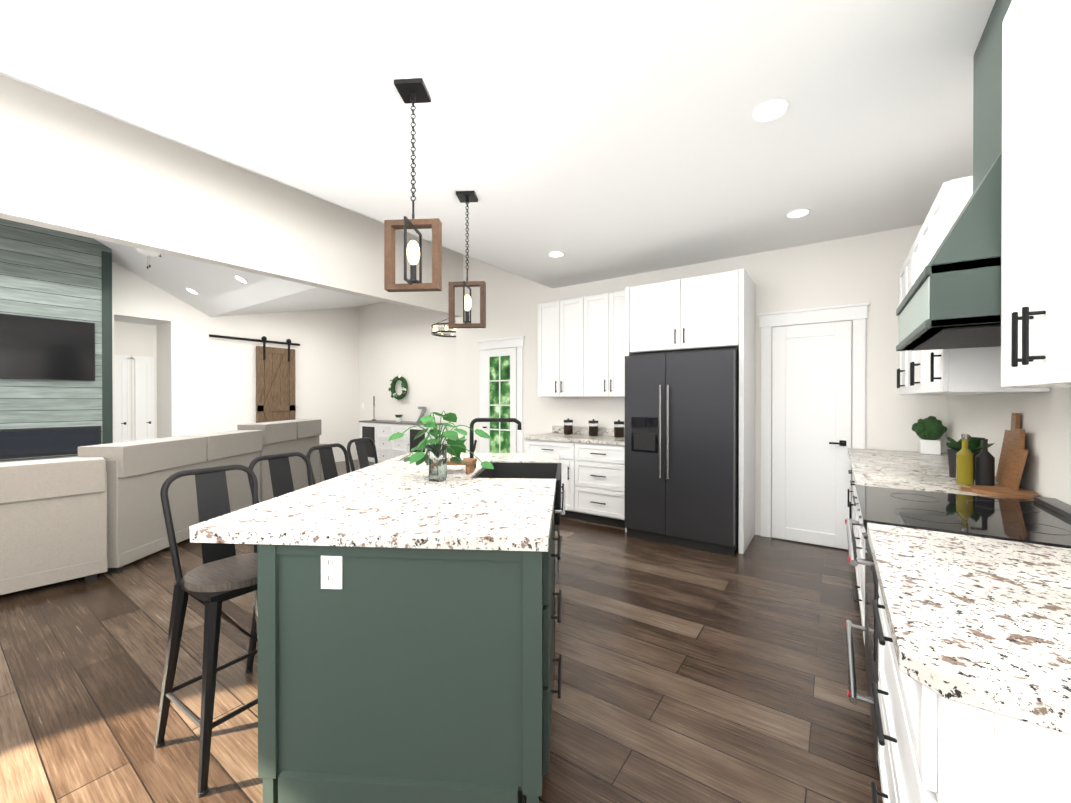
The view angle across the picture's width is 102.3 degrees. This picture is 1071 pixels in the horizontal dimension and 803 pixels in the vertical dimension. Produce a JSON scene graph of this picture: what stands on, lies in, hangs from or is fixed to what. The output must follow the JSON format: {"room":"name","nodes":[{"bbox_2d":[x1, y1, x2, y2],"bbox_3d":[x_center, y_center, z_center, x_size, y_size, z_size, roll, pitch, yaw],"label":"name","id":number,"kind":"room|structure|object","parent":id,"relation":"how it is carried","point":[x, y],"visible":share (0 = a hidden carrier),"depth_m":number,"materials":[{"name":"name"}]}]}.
{"room":"living room and kitchen","nodes":[
{"label":"living room and kitchen","id":0,"kind":"room"},
{"bbox_2d":[0,218,112,461],"bbox_3d":[-6.612,-0.840,5.410,0.511,4.306,1.800,0,0,35],"label":"wall","id":1,"kind":"structure","parent":0,"point":[49,273],"depth_m":5.59,"materials":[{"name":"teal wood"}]},
{"bbox_2d":[0,313,94,380],"bbox_3d":[-6.376,-0.666,5.246,0.062,0.780,1.440,0,0,35],"label":"screen","id":2,"kind":"object","parent":1,"relation":"attached to","point":[37,348],"visible":0.96,"depth_m":5.46,"materials":[{"name":"black"}]},
{"bbox_2d":[0,426,100,458],"bbox_3d":[-6.390,0.514,5.261,0.026,0.360,1.560,0,0,35],"label":"fireplace insert","id":3,"kind":"object","parent":1,"relation":"attached to","point":[28,442],"visible":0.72,"depth_m":5.48,"materials":[{"name":"black"}]},
{"bbox_2d":[0,459,882,802],"bbox_3d":[-2.878,1.372,3.519,10.820,0.100,9.500,0,0,35],"label":"floor","id":4,"kind":"structure","parent":0,"point":[690,675],"depth_m":2.03,"materials":[{"name":"brown wood"}]},
{"bbox_2d":[0,457,107,594],"bbox_3d":[-4.272,0.875,2.633,1.035,0.900,2.266,0,0,39],"label":"sofa","id":5,"kind":"object","parent":4,"relation":"on","point":[53,521],"visible":1,"depth_m":2.99,"materials":[{"name":"fabric"}]},
{"bbox_2d":[78,430,261,572],"bbox_3d":[-3.686,0.829,4.152,1.035,0.980,1.800,0,0,-2],"label":"sofa","id":6,"kind":"object","parent":4,"relation":"on","point":[139,472],"visible":0.56,"depth_m":3.63,"materials":[{"name":"fabric"}]},
{"bbox_2d":[154,464,257,797],"bbox_3d":[-1.209,0.806,1.738,0.460,1.047,0.417,0,0,32],"label":"stool","id":7,"kind":"object","parent":4,"relation":"on","point":[223,572],"visible":0.62,"depth_m":1.66,"materials":[{"name":"black metal"}]},
{"bbox_2d":[245,452,312,673],"bbox_3d":[-1.175,0.804,2.224,0.460,1.047,0.417,0,0,24],"label":"stool","id":8,"kind":"object","parent":4,"relation":"on","point":[281,475],"visible":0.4,"depth_m":2.28,"materials":[{"name":"black metal"}]},
{"bbox_2d":[237,419,326,501],"bbox_3d":[-3.753,0.791,5.952,1.035,1.040,1.704,0,0,-2],"label":"sofa","id":9,"kind":"object","parent":4,"relation":"on","point":[296,435],"visible":0.38,"depth_m":5.77,"materials":[{"name":"fabric"}]},
{"bbox_2d":[306,443,349,484],"bbox_3d":[-1.139,0.802,2.720,0.460,1.047,0.417,0,0,16],"label":"stool","id":10,"kind":"object","parent":4,"relation":"on","point":[329,469],"visible":0.21,"depth_m":2.77,"materials":[{"name":"black metal"}]},
{"bbox_2d":[347,437,377,471],"bbox_3d":[-1.104,0.800,3.207,0.460,1.047,0.417,0,0,10],"label":"stool","id":11,"kind":"object","parent":4,"relation":"on","point":[362,453],"visible":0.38,"depth_m":3.23,"materials":[{"name":"black metal"}]},
{"bbox_2d":[241,466,564,802],"bbox_3d":[-0.341,0.892,2.398,1.012,0.870,2.087,0,0,4],"label":"kitchen island","id":12,"kind":"object","parent":4,"relation":"on","point":[408,617],"depth_m":1.39,"materials":[{"name":"wood"}]},
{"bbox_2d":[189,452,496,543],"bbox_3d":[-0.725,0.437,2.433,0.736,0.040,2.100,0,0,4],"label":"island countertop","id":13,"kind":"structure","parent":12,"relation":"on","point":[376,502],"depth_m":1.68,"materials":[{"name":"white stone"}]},
{"bbox_2d":[388,411,493,481],"bbox_3d":[-0.503,0.232,2.286,0.612,0.367,0.460,0,0,4],"label":"potted plant","id":14,"kind":"object","parent":13,"relation":"on","point":[435,459],"visible":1,"depth_m":2.26,"materials":[{"name":"green plant"}]},
{"bbox_2d":[445,436,476,473],"bbox_3d":[-0.469,0.305,2.542,0.220,0.217,0.155,0,0,4],"label":"pot","id":15,"kind":"object","parent":13,"relation":"on","point":[471,463],"visible":0.31,"depth_m":2.50,"materials":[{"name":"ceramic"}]},
{"bbox_2d":[359,420,446,462],"bbox_3d":[-2.659,0.850,8.495,2.140,0.900,0.465,0,0,35],"label":"sideboard","id":16,"kind":"object","parent":4,"relation":"on","point":[379,433],"visible":0.65,"depth_m":8.37,"materials":[{"name":"white wood"}]},
{"bbox_2d":[395,414,402,421],"bbox_3d":[-2.718,0.328,8.579,0.169,0.139,0.171,0,0,35],"label":"plant","id":17,"kind":"object","parent":16,"relation":"on","point":[398,418],"visible":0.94,"depth_m":8.54,"materials":[{"name":"green plant"}]},
{"bbox_2d":[418,407,425,419],"bbox_3d":[-2.182,0.249,8.303,0.200,0.300,0.040,0,0,35],"label":"letter","id":18,"kind":"object","parent":16,"relation":"on","point":[422,412],"visible":0.59,"depth_m":8.28,"materials":[{"name":"grey"}]},
{"bbox_2d":[524,426,624,527],"bbox_3d":[0.565,0.815,4.985,1.272,1.000,0.652,0,0,35],"label":"base cabinet","id":19,"kind":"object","parent":4,"relation":"on","point":[593,474],"depth_m":4.66,"materials":[{"name":"white wood"}]},
{"bbox_2d":[564,418,572,434],"bbox_3d":[0.398,0.303,5.233,0.112,0.200,0.112,0,0,23],"label":"canister","id":20,"kind":"object","parent":19,"relation":"on","point":[568,424],"depth_m":5.19,"materials":[{"name":"clear glass"}]},
{"bbox_2d":[589,419,597,435],"bbox_3d":[0.677,0.304,5.039,0.112,0.200,0.112,0,0,23],"label":"canister","id":21,"kind":"object","parent":19,"relation":"on","point":[593,428],"depth_m":4.99,"materials":[{"name":"clear glass"}]},
{"bbox_2d":[614,420,623,437],"bbox_3d":[0.940,0.305,4.857,0.112,0.200,0.112,0,0,23],"label":"canister","id":22,"kind":"object","parent":19,"relation":"on","point":[618,425],"depth_m":4.81,"materials":[{"name":"clear glass"}]},
{"bbox_2d":[625,348,738,555],"bbox_3d":[1.466,0.426,4.204,0.980,1.785,0.811,0,0,35],"label":"refrigerator","id":23,"kind":"object","parent":4,"relation":"on","point":[681,448],"visible":1,"depth_m":3.88,"materials":[{"name":"black metal"}]},
{"bbox_2d":[625,268,754,553],"bbox_3d":[1.530,0.083,4.294,1.090,2.470,0.682,0,0,35],"label":"surround","id":24,"kind":"object","parent":4,"relation":"on","point":[712,311],"visible":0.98,"depth_m":3.98,"materials":[{"name":"white wood"}]},
{"bbox_2d":[847,448,1033,645],"bbox_3d":[2.437,0.870,2.789,0.652,0.910,2.040,0,0,35],"label":"base cabinet","id":25,"kind":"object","parent":4,"relation":"on","point":[911,470],"depth_m":2.57,"materials":[{"name":"white stone"}]},
{"bbox_2d":[912,416,946,454],"bbox_3d":[3.112,0.262,3.411,0.205,0.299,0.208,0,0,35],"label":"potted plant","id":26,"kind":"object","parent":25,"relation":"on","point":[929,431],"visible":1,"depth_m":3.36,"materials":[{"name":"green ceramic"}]},
{"bbox_2d":[956,434,973,484],"bbox_3d":[2.160,0.290,2.170,0.062,0.252,0.064,0,0,35],"label":"oil bottle","id":27,"kind":"object","parent":25,"relation":"on","point":[964,465],"visible":1,"depth_m":2.15,"materials":[{"name":"yellow glass"}]},
{"bbox_2d":[946,435,994,479],"bbox_3d":[2.357,0.301,2.347,0.197,0.229,0.194,0,0,35],"label":"succulent pot","id":28,"kind":"object","parent":25,"relation":"on","point":[975,447],"visible":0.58,"depth_m":2.34,"materials":[{"name":"black ceramic"}]},
{"bbox_2d":[971,437,994,485],"bbox_3d":[2.226,0.297,2.149,0.083,0.238,0.068,0,0,35],"label":"soap bottle","id":29,"kind":"object","parent":25,"relation":"on","point":[985,466],"visible":0.98,"depth_m":2.13,"materials":[{"name":"black glass"}]},
{"bbox_2d":[959,485,1038,498],"bbox_3d":[2.090,0.407,1.952,0.245,0.018,0.210,0,0,35],"label":"round tray","id":30,"kind":"object","parent":25,"relation":"on","point":[1002,492],"visible":0.9,"depth_m":1.91,"materials":[{"name":"brown wood"}]},
{"bbox_2d":[995,413,1028,489],"bbox_3d":[2.284,0.235,2.072,0.076,0.360,0.350,0,0,35],"label":"cutting boards","id":31,"kind":"object","parent":25,"relation":"on","point":[1013,457],"visible":0.88,"depth_m":2.03,"materials":[{"name":"brown wood"}]},
{"bbox_2d":[845,485,1070,771],"bbox_3d":[1.617,0.862,1.649,0.697,0.935,0.752,0,0,35],"label":"range","id":32,"kind":"object","parent":4,"relation":"on","point":[1042,521],"visible":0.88,"depth_m":1.61,"materials":[{"name":"black metal"}]},
{"bbox_2d":[867,523,1070,802],"bbox_3d":[1.138,0.878,0.920,0.652,0.910,0.976,0,0,35],"label":"base cabinet","id":33,"kind":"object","parent":4,"relation":"on","point":[972,697],"depth_m":0.77,"materials":[{"name":"white stone"}]},
{"bbox_2d":[0,0,995,316],"bbox_3d":[-2.576,-2.216,3.325,9.820,1.784,9.150,0,0,35],"label":"ceiling","id":34,"kind":"structure","parent":0,"point":[594,140],"depth_m":2.15,"materials":[{"name":"white paint"}]},
{"bbox_2d":[79,235,161,268],"bbox_3d":[-4.485,-1.838,5.063,1.295,0.567,1.237,0,0,35],"label":"ceiling fan","id":35,"kind":"object","parent":34,"relation":"hanging from","point":[147,253],"visible":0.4,"depth_m":4.99,"materials":[{"name":"white metal"}]},
{"bbox_2d":[186,287,197,294],"bbox_3d":[-5.229,-1.681,6.573,0.164,0.083,0.149,0,0,35],"label":"recessed light","id":36,"kind":"object","parent":34,"relation":"in","point":[192,291],"visible":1,"depth_m":6.57,"materials":[{"name":"white"}]},
{"bbox_2d":[234,275,247,283],"bbox_3d":[-3.943,-1.636,5.777,0.164,0.083,0.149,0,0,35],"label":"recessed light","id":37,"kind":"object","parent":34,"relation":"in","point":[240,279],"visible":0.96,"depth_m":5.77,"materials":[{"name":"white"}]},
{"bbox_2d":[384,78,441,291],"bbox_3d":[-0.568,-0.984,2.004,0.256,0.933,0.210,0,0,4],"label":"pendant light","id":38,"kind":"object","parent":34,"relation":"hanging from","point":[413,90],"visible":1,"depth_m":1.99,"materials":[{"name":"brown wood"}]},
{"bbox_2d":[431,318,455,336],"bbox_3d":[-1.394,-1.520,6.993,0.581,0.877,0.581,0,0,35],"label":"dining chandelier","id":39,"kind":"object","parent":34,"relation":"hanging from","point":[439,329],"visible":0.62,"depth_m":6.79,"materials":[{"name":"glass"}]},
{"bbox_2d":[448,191,485,327],"bbox_3d":[-0.482,-0.988,3.046,0.256,0.933,0.210,0,0,4],"label":"pendant light","id":40,"kind":"object","parent":34,"relation":"hanging from","point":[466,197],"visible":1,"depth_m":3.03,"materials":[{"name":"black metal"}]},
{"bbox_2d":[548,251,563,257],"bbox_3d":[0.205,-1.456,4.264,0.164,0.016,0.164,0,0,35],"label":"recessed light","id":41,"kind":"object","parent":34,"relation":"in","point":[555,254],"visible":0.98,"depth_m":4.27,"materials":[{"name":"white"}]},
{"bbox_2d":[752,98,788,121],"bbox_3d":[1.168,-1.447,2.146,0.164,0.016,0.164,0,0,35],"label":"recessed light","id":42,"kind":"object","parent":34,"relation":"in","point":[769,110],"visible":0.98,"depth_m":2.14,"materials":[{"name":"white plastic"}]},
{"bbox_2d":[786,208,810,217],"bbox_3d":[2.026,-1.452,3.328,0.164,0.016,0.164,0,0,35],"label":"recessed light","id":43,"kind":"object","parent":34,"relation":"in","point":[799,213],"visible":1,"depth_m":3.33,"materials":[{"name":"white"}]},
{"bbox_2d":[0,74,1070,539],"bbox_3d":[-2.884,-0.979,3.544,10.570,4.600,9.150,0,0,35],"label":"wall","id":44,"kind":"structure","parent":0,"point":[66,166],"depth_m":4.42,"materials":[{"name":"white paint"}]},
{"bbox_2d":[114,355,153,442],"bbox_3d":[-6.641,0.276,7.084,0.058,2.060,0.590,0,0,35],"label":"hall door","id":45,"kind":"structure","parent":44,"relation":"in","point":[143,409],"depth_m":7.12,"materials":[{"name":"white wood"}]},
{"bbox_2d":[209,334,299,422],"bbox_3d":[-5.110,0.033,7.932,0.104,2.480,1.510,0,0,35],"label":"barn door","id":46,"kind":"structure","parent":44,"relation":"in","point":[275,384],"depth_m":8.13,"materials":[{"name":"brown wood"}]},
{"bbox_2d":[389,374,407,399],"bbox_3d":[-2.782,-0.286,8.756,0.566,0.528,0.118,0,0,35],"label":"wreath","id":47,"kind":"object","parent":44,"relation":"attached to","point":[404,384],"visible":1,"depth_m":8.71,"materials":[{"name":"green plant"}]},
{"bbox_2d":[477,336,524,452],"bbox_3d":[-0.514,0.211,6.077,0.850,2.200,0.086,0,0,35],"label":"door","id":48,"kind":"structure","parent":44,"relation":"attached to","point":[501,381],"depth_m":6.08,"materials":[{"name":"white wood"}]},
{"bbox_2d":[538,296,589,396],"bbox_3d":[0.411,-0.631,5.270,0.696,1.150,0.351,0,0,35],"label":"upper cabinet","id":49,"kind":"object","parent":44,"relation":"attached to","point":[581,346],"depth_m":5.11,"materials":[{"name":"white wood"}]},
{"bbox_2d":[590,291,624,396],"bbox_3d":[0.888,-0.630,4.939,0.696,1.150,0.351,0,0,35],"label":"upper cabinet","id":50,"kind":"object","parent":44,"relation":"attached to","point":[607,311],"depth_m":4.78,"materials":[{"name":"white wood"}]},
{"bbox_2d":[757,302,869,549],"bbox_3d":[2.521,0.230,3.964,0.875,2.180,0.094,0,0,35],"label":"pantry door","id":51,"kind":"structure","parent":44,"relation":"in","point":[806,386],"depth_m":3.98,"materials":[{"name":"white wood"}]},
{"bbox_2d":[897,261,904,394],"bbox_3d":[2.772,-0.531,2.985,0.330,0.970,0.738,0,0,35],"label":"upper cabinet","id":52,"kind":"object","parent":44,"relation":"attached to","point":[901,371],"depth_m":3.25,"materials":[{"name":"white wood"}]},
{"bbox_2d":[905,221,924,394],"bbox_3d":[2.401,-0.529,2.450,0.330,0.970,0.796,0,0,35],"label":"upper cabinet","id":53,"kind":"object","parent":44,"relation":"attached to","point":[915,259],"depth_m":2.69,"materials":[{"name":"white wood"}]},
{"bbox_2d":[896,0,1011,350],"bbox_3d":[1.704,-0.841,1.593,0.498,1.213,0.824,0,0,35],"label":"range hood","id":54,"kind":"object","parent":44,"relation":"attached to","point":[952,299],"visible":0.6,"depth_m":1.39,"materials":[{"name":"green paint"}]},
{"bbox_2d":[925,176,1049,394],"bbox_3d":[2.127,-0.527,2.055,0.330,0.970,0.398,0,0,35],"label":"upper cabinet","id":55,"kind":"object","parent":44,"relation":"attached to","point":[965,371],"depth_m":1.97,"materials":[{"name":"white wood"}]},
{"bbox_2d":[1001,0,1070,387],"bbox_3d":[1.346,-0.587,0.931,0.330,1.100,0.658,0,0,35],"label":"upper cabinet","id":56,"kind":"object","parent":44,"relation":"attached to","point":[1036,220],"visible":1,"depth_m":1.02,"materials":[{"name":"white wood"}]}
]}

